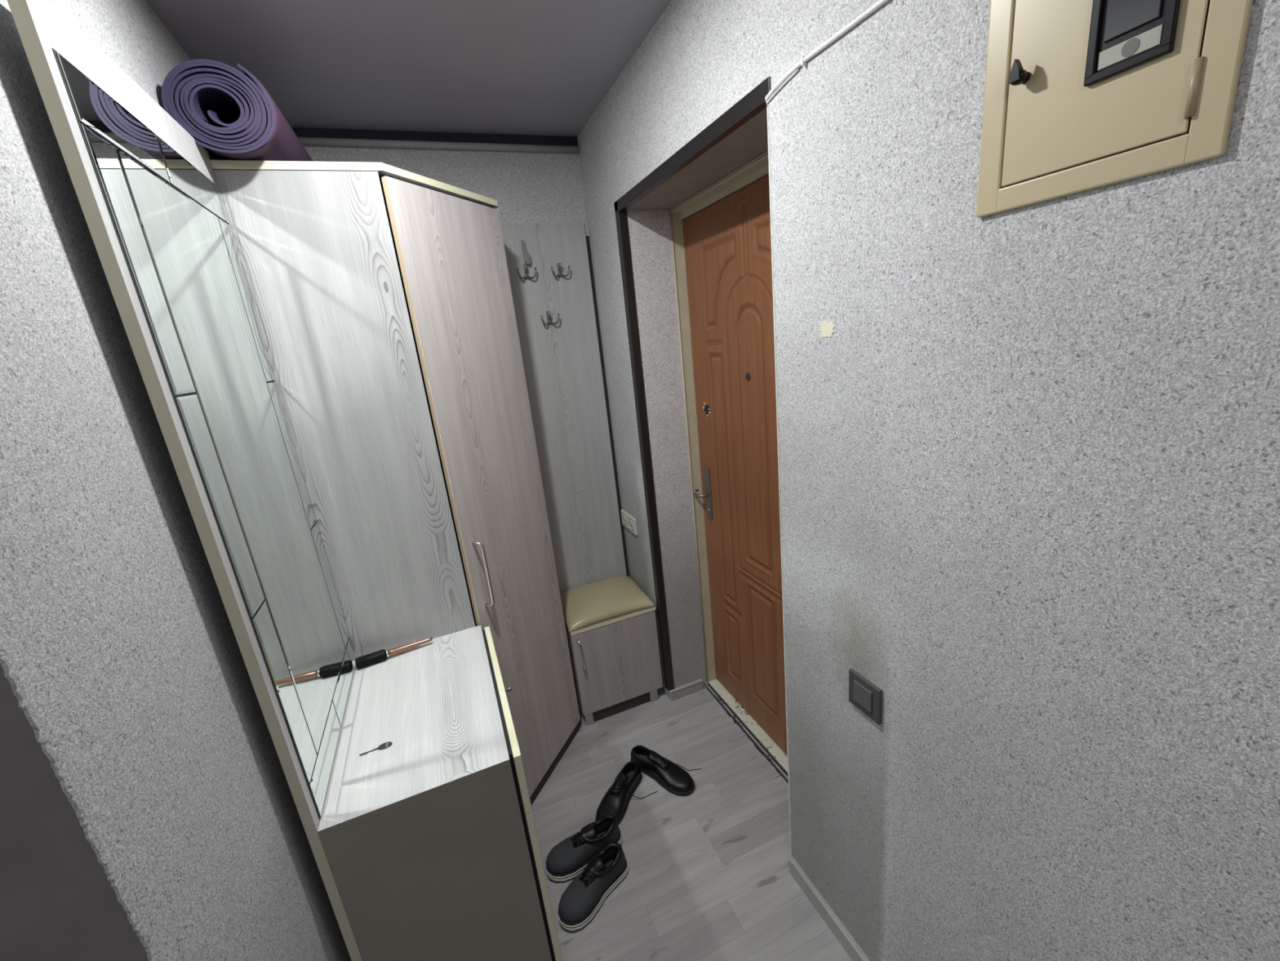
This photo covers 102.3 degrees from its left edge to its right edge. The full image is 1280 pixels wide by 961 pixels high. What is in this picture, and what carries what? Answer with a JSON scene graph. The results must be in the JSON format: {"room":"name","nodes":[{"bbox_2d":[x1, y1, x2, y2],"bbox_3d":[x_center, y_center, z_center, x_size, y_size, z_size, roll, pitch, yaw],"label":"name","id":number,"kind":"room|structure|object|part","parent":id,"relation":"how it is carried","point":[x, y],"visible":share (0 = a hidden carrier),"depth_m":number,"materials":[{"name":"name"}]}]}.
{"room":"apartment entrance hallway","nodes":[
{"label":"apartment entrance hallway","id":0,"kind":"room"},
{"bbox_2d":[0,0,351,960],"bbox_3d":[-1.024,0.211,1.254,0.296,2.500,1.729,-12,17,-20],"label":"wall","id":1,"kind":"structure","parent":0,"point":[148,811],"depth_m":0.64,"materials":[{"name":"paint"}]},
{"bbox_2d":[145,0,671,137],"bbox_3d":[-0.981,-0.745,-0.191,4.085,0.100,4.198,-12,17,-20],"label":"ceiling","id":2,"kind":"structure","parent":0,"point":[503,67],"depth_m":1.45,"materials":[{"name":"grey paint"}]},
{"bbox_2d":[302,145,588,235],"bbox_3d":[-0.624,-0.145,2.364,1.925,2.500,0.120,-12,17,-20],"label":"wall","id":3,"kind":"structure","parent":0,"point":[527,187],"depth_m":2.08,"materials":[{"name":"paint"}]},
{"bbox_2d":[291,127,577,146],"bbox_3d":[-0.801,-1.296,1.948,1.174,0.034,0.004,-12,17,-20],"label":"trim","id":4,"kind":"structure","parent":3,"relation":"attached to","point":[300,131],"depth_m":1.96,"materials":[{"name":"black"}]},
{"bbox_2d":[297,137,580,153],"bbox_3d":[-0.793,-1.265,1.946,1.174,0.032,0.024,-12,17,-20],"label":"ceiling pipe","id":5,"kind":"object","parent":3,"relation":"attached to","point":[314,141],"visible":0.79,"depth_m":1.94,"materials":[{"name":"grey paint"}]},
{"bbox_2d":[500,222,629,592],"bbox_3d":[-0.311,-0.031,2.446,0.427,2.174,0.016,-12,17,-20],"label":"coat rack","id":6,"kind":"object","parent":3,"relation":"attached to","point":[563,362],"visible":0.54,"depth_m":2.35,"materials":[{"name":"grey wood"}]},
{"bbox_2d":[516,264,536,279],"bbox_3d":[-0.473,-0.868,2.149,0.084,0.060,0.040,-12,17,-20],"label":"coat hook","id":7,"kind":"object","parent":6,"relation":"attached to","point":[525,266],"visible":1,"depth_m":2.15,"materials":[{"name":"grey metal"}]},
{"bbox_3d":[-0.479,-0.873,2.161,0.015,0.056,0.013,-12,17,-20],"label":"plate","id":8,"kind":"part","parent":7,"relation":"part of","materials":[{"name":"grey metal"}]},
{"bbox_2d":[520,240,530,264],"bbox_3d":[-0.468,-0.938,2.125,0.029,0.101,0.017,-12,17,-20],"label":"shoehorn","id":9,"kind":"object","parent":7,"relation":"hanging from","point":[526,257],"visible":1,"depth_m":2.13,"materials":[{"name":"grey metal"}]},
{"bbox_2d":[540,311,559,325],"bbox_3d":[-0.389,-0.700,2.224,0.084,0.060,0.040,-12,17,-20],"label":"coat hook","id":10,"kind":"object","parent":6,"relation":"attached to","point":[548,313],"visible":1,"depth_m":2.23,"materials":[{"name":"grey metal"}]},
{"bbox_3d":[-0.395,-0.705,2.236,0.015,0.056,0.013,-12,17,-20],"label":"plate","id":11,"kind":"part","parent":10,"relation":"part of","materials":[{"name":"grey metal"}]},
{"bbox_2d":[551,262,569,277],"bbox_3d":[-0.341,-0.896,2.198,0.084,0.060,0.040,-12,17,-20],"label":"coat hook","id":12,"kind":"object","parent":6,"relation":"attached to","point":[558,264],"visible":1,"depth_m":2.20,"materials":[{"name":"grey metal"}]},
{"bbox_3d":[-0.346,-0.901,2.210,0.015,0.056,0.013,-12,17,-20],"label":"plate","id":13,"kind":"part","parent":12,"relation":"part of","materials":[{"name":"grey metal"}]},
{"bbox_2d":[531,686,853,960],"bbox_3d":[-0.713,1.754,0.513,4.085,0.120,4.198,-12,17,-20],"label":"floor","id":14,"kind":"structure","parent":0,"point":[708,877],"depth_m":1.75,"materials":[{"name":"grey laminate"}]},
{"bbox_2d":[6,0,363,960],"bbox_3d":[-0.772,0.359,1.200,0.022,2.192,0.624,-12,17,-20],"label":"mirror panel","id":15,"kind":"object","parent":14,"relation":"on","point":[149,197],"visible":0.98,"depth_m":0.93,"materials":[{"name":"beige mirror"}]},
{"bbox_2d":[52,48,355,819],"bbox_3d":[-0.807,-0.011,1.110,0.004,1.281,0.597,-12,17,-20],"label":"mirror","id":16,"kind":"object","parent":15,"relation":"attached to","point":[166,217],"depth_m":0.98,"materials":[{"name":"clear glass"}]},
{"bbox_2d":[210,160,580,804],"bbox_3d":[-0.717,0.159,1.924,0.743,2.174,0.724,-12,17,-20],"label":"wardrobe","id":17,"kind":"object","parent":14,"relation":"on","point":[380,293],"visible":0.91,"depth_m":1.51,"materials":[{"name":"grey wood"}]},
{"bbox_2d":[161,58,313,161],"bbox_3d":[-1.030,-0.892,1.409,0.213,0.199,0.649,-12,17,-20],"label":"rolled mat","id":18,"kind":"object","parent":17,"relation":"on","point":[228,112],"visible":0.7,"depth_m":1.14,"materials":[{"name":"purple rubber"}]},
{"bbox_3d":[-0.743,0.278,1.549,0.393,2.154,0.016,-12,17,-20],"label":"panel","id":19,"kind":"part","parent":17,"relation":"part of","materials":[{"name":"white wood"}]},
{"bbox_3d":[-0.471,0.147,1.832,0.016,2.095,0.484,0,17,21],"label":"door","id":20,"kind":"part","parent":17,"relation":"part of","materials":[{"name":"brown wood"}]},
{"bbox_3d":[-0.507,0.306,1.675,0.037,0.233,0.015,-2,16,14],"label":"handle","id":21,"kind":"part","parent":17,"relation":"part of","materials":[{"name":"silver metal"}]},
{"bbox_3d":[-0.452,0.033,2.210,0.013,2.103,0.354,-12,17,-20],"label":"panel","id":22,"kind":"part","parent":17,"relation":"part of","materials":[{"name":"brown wood"}]},
{"bbox_2d":[317,625,562,960],"bbox_3d":[-0.505,0.967,1.456,0.412,0.835,0.624,-12,17,-20],"label":"cabinet","id":23,"kind":"object","parent":14,"relation":"on","point":[429,840],"visible":0.98,"depth_m":1.15,"materials":[{"name":"grey wood"}]},
{"bbox_2d":[359,741,392,755],"bbox_3d":[-0.607,0.617,1.187,0.069,0.004,0.020,-12,17,-20],"label":"key","id":24,"kind":"object","parent":23,"relation":"on","point":[382,746],"visible":1,"depth_m":1.19,"materials":[{"name":"grey metal"}]},
{"bbox_3d":[-0.620,0.621,1.179,0.039,0.004,0.006,-13,17,-23],"label":"blade","id":25,"kind":"part","parent":24,"relation":"part of","materials":[{"name":"grey metal"}]},
{"bbox_2d":[355,637,432,669],"bbox_3d":[-0.737,0.512,1.552,0.213,0.034,0.037,-14,17,-26],"label":"brush","id":26,"kind":"object","parent":23,"relation":"on","point":[382,655],"visible":1,"depth_m":1.53,"materials":[{"name":"black plastic"}]},
{"bbox_3d":[-0.698,0.504,1.571,0.125,0.020,0.020,-14,17,-26],"label":"brush handle","id":27,"kind":"part","parent":26,"relation":"part of","materials":[{"name":"brown wood"}]},
{"bbox_3d":[-0.412,1.030,1.172,0.367,0.788,0.016,-12,17,-20],"label":"panel","id":28,"kind":"part","parent":23,"relation":"part of","materials":[{"name":"laminate"}]},
{"bbox_3d":[-0.372,0.611,1.414,0.016,0.158,0.601,-12,17,-20],"label":"drawer","id":29,"kind":"part","parent":23,"relation":"part of","materials":[{"name":"brown wood"}]},
{"bbox_3d":[-0.372,0.589,1.455,0.021,0.013,0.013,-12,17,-20],"label":"knob","id":30,"kind":"part","parent":23,"relation":"part of","materials":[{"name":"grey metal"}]},
{"bbox_3d":[-0.332,0.991,1.521,0.016,0.630,0.601,-12,17,-20],"label":"door","id":31,"kind":"part","parent":23,"relation":"part of","materials":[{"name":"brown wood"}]},
{"bbox_2d":[545,813,622,881],"bbox_3d":[-0.189,1.232,1.743,0.271,0.107,0.108,-12,17,-20],"label":"sneaker","id":32,"kind":"object","parent":14,"relation":"on","point":[569,857],"visible":0.95,"depth_m":1.72,"materials":[{"name":"black leather"}]},
{"bbox_2d":[557,841,628,931],"bbox_3d":[-0.153,1.261,1.627,0.107,0.107,0.262,7,20,39],"label":"shoe","id":33,"kind":"object","parent":14,"relation":"on","point":[584,895],"visible":1,"depth_m":1.59,"materials":[{"name":"black leather"}]},
{"bbox_2d":[564,606,662,725],"bbox_3d":[-0.149,0.816,2.496,0.402,0.491,0.375,-12,17,-20],"label":"base cabinet","id":34,"kind":"object","parent":14,"relation":"on","point":[615,662],"visible":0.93,"depth_m":2.35,"materials":[{"name":"grey wood"}]},
{"bbox_3d":[-0.338,0.827,2.445,0.016,0.412,0.329,-12,17,-20],"label":"panel","id":35,"kind":"part","parent":34,"relation":"part of","materials":[{"name":"grey wood"}]},
{"bbox_3d":[-0.255,0.763,2.248,0.015,0.156,0.031,-13,17,-24],"label":"handle","id":36,"kind":"part","parent":34,"relation":"part of","materials":[{"name":"silver metal"}]},
{"bbox_2d":[560,575,655,632],"bbox_3d":[-0.184,0.547,2.433,0.408,0.063,0.345,-12,17,-20],"label":"seat cushion","id":37,"kind":"object","parent":34,"relation":"on","point":[584,606],"visible":0.9,"depth_m":2.35,"materials":[{"name":"beige leather"}]},
{"bbox_2d":[595,760,657,825],"bbox_3d":[-0.074,1.175,1.946,0.266,0.085,0.144,-19,20,-38],"label":"shoe","id":38,"kind":"object","parent":14,"relation":"on","point":[615,802],"visible":0.84,"depth_m":1.93,"materials":[{"name":"black leather"}]},
{"bbox_2d":[630,744,701,795],"bbox_3d":[0.081,1.133,2.036,0.292,0.085,0.146,0,17,20],"label":"shoe","id":39,"kind":"object","parent":14,"relation":"on","point":[672,777],"visible":0.97,"depth_m":2.01,"materials":[{"name":"black leather"}]},
{"bbox_2d":[577,0,1279,960],"bbox_3d":[0.815,0.144,0.790,0.458,2.500,3.928,-12,17,-20],"label":"wall","id":40,"kind":"structure","parent":0,"point":[1028,456],"depth_m":0.82,"materials":[{"name":"paint"}]},
{"bbox_2d":[620,509,637,535],"bbox_3d":[-0.055,0.201,2.493,0.015,0.081,0.182,-12,17,-20],"label":"double socket","id":41,"kind":"object","parent":40,"relation":"attached to","point":[628,522],"visible":1,"depth_m":2.47,"materials":[{"name":"grey plastic"}]},
{"bbox_2d":[669,678,703,700],"bbox_3d":[0.225,1.007,2.484,0.176,0.054,0.017,-12,17,-20],"label":"baseboard","id":42,"kind":"structure","parent":40,"relation":"attached to","point":[697,685],"depth_m":2.48,"materials":[{"name":"grey plastic"}]},
{"bbox_2d":[669,151,788,783],"bbox_3d":[0.426,0.077,1.865,0.120,2.132,0.926,-12,17,-20],"label":"door","id":43,"kind":"structure","parent":40,"relation":"in","point":[721,234],"depth_m":1.98,"materials":[{"name":"wood"}]},
{"bbox_3d":[0.259,-0.020,2.270,0.094,2.130,0.027,-12,17,-20],"label":"frame","id":44,"kind":"part","parent":43,"relation":"part of","materials":[{"name":"paint"}]},
{"bbox_3d":[0.265,0.062,2.240,0.046,0.017,0.061,-12,17,-20],"label":"handle","id":45,"kind":"part","parent":43,"relation":"part of","materials":[{"name":"silver metal"}]},
{"bbox_3d":[0.293,0.056,2.225,0.013,0.234,0.042,-12,17,-20],"label":"handle plate","id":46,"kind":"part","parent":43,"relation":"part of","materials":[{"name":"silver metal"}]},
{"bbox_3d":[0.323,-0.924,1.577,0.095,0.036,0.895,-12,17,-20],"label":"frame","id":47,"kind":"part","parent":43,"relation":"part of","materials":[{"name":"paint"}]},
{"bbox_2d":[766,68,799,107],"bbox_3d":[0.282,-0.781,1.036,0.011,0.030,0.112,-11,16,-15],"label":"wire","id":48,"kind":"object","parent":40,"relation":"attached to","point":[797,69],"visible":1,"depth_m":1.03,"materials":[{"name":"white"}]},
{"bbox_2d":[764,0,888,102],"bbox_3d":[0.621,-0.603,0.260,0.040,0.040,1.838,-12,17,-20],"label":"power cable","id":49,"kind":"object","parent":40,"relation":"attached to","point":[880,2],"visible":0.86,"depth_m":0.90,"materials":[{"name":"white plastic"}]},
{"bbox_2d":[800,55,806,68],"bbox_3d":[0.306,-0.780,0.964,0.010,0.019,0.006,-12,17,-20],"label":"clip","id":50,"kind":"object","parent":49,"relation":"on","point":[803,64],"visible":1,"depth_m":0.96,"materials":[{"name":"white plastic"}]},
{"bbox_2d":[788,856,870,960],"bbox_3d":[0.973,1.494,0.453,0.017,0.063,2.626,-12,17,-20],"label":"baseboard","id":51,"kind":"structure","parent":40,"relation":"attached to","point":[834,923],"depth_m":1.48,"materials":[{"name":"grey plastic"}]},
{"bbox_2d":[848,667,882,724],"bbox_3d":[0.501,0.482,1.153,0.013,0.088,0.089,-12,17,-20],"label":"light switch","id":52,"kind":"object","parent":40,"relation":"attached to","point":[865,695],"visible":1,"depth_m":1.14,"materials":[{"name":"grey plastic"}]},
{"bbox_2d":[976,0,1253,217],"bbox_3d":[0.492,-0.571,0.552,0.028,0.476,0.251,-12,17,-20],"label":"meter box","id":53,"kind":"object","parent":40,"relation":"attached to","point":[1081,95],"visible":1,"depth_m":0.58,"materials":[{"name":"beige paint"}]},
{"bbox_3d":[0.471,-0.505,0.638,0.022,0.028,0.017,-12,17,-20],"label":"twist knob","id":54,"kind":"part","parent":53,"relation":"part of","materials":[{"name":"black plastic"}]},
{"bbox_3d":[0.501,-0.573,0.554,0.004,0.413,0.187,-12,17,-20],"label":"door","id":55,"kind":"part","parent":53,"relation":"part of","materials":[{"name":"beige paint"}]}
]}

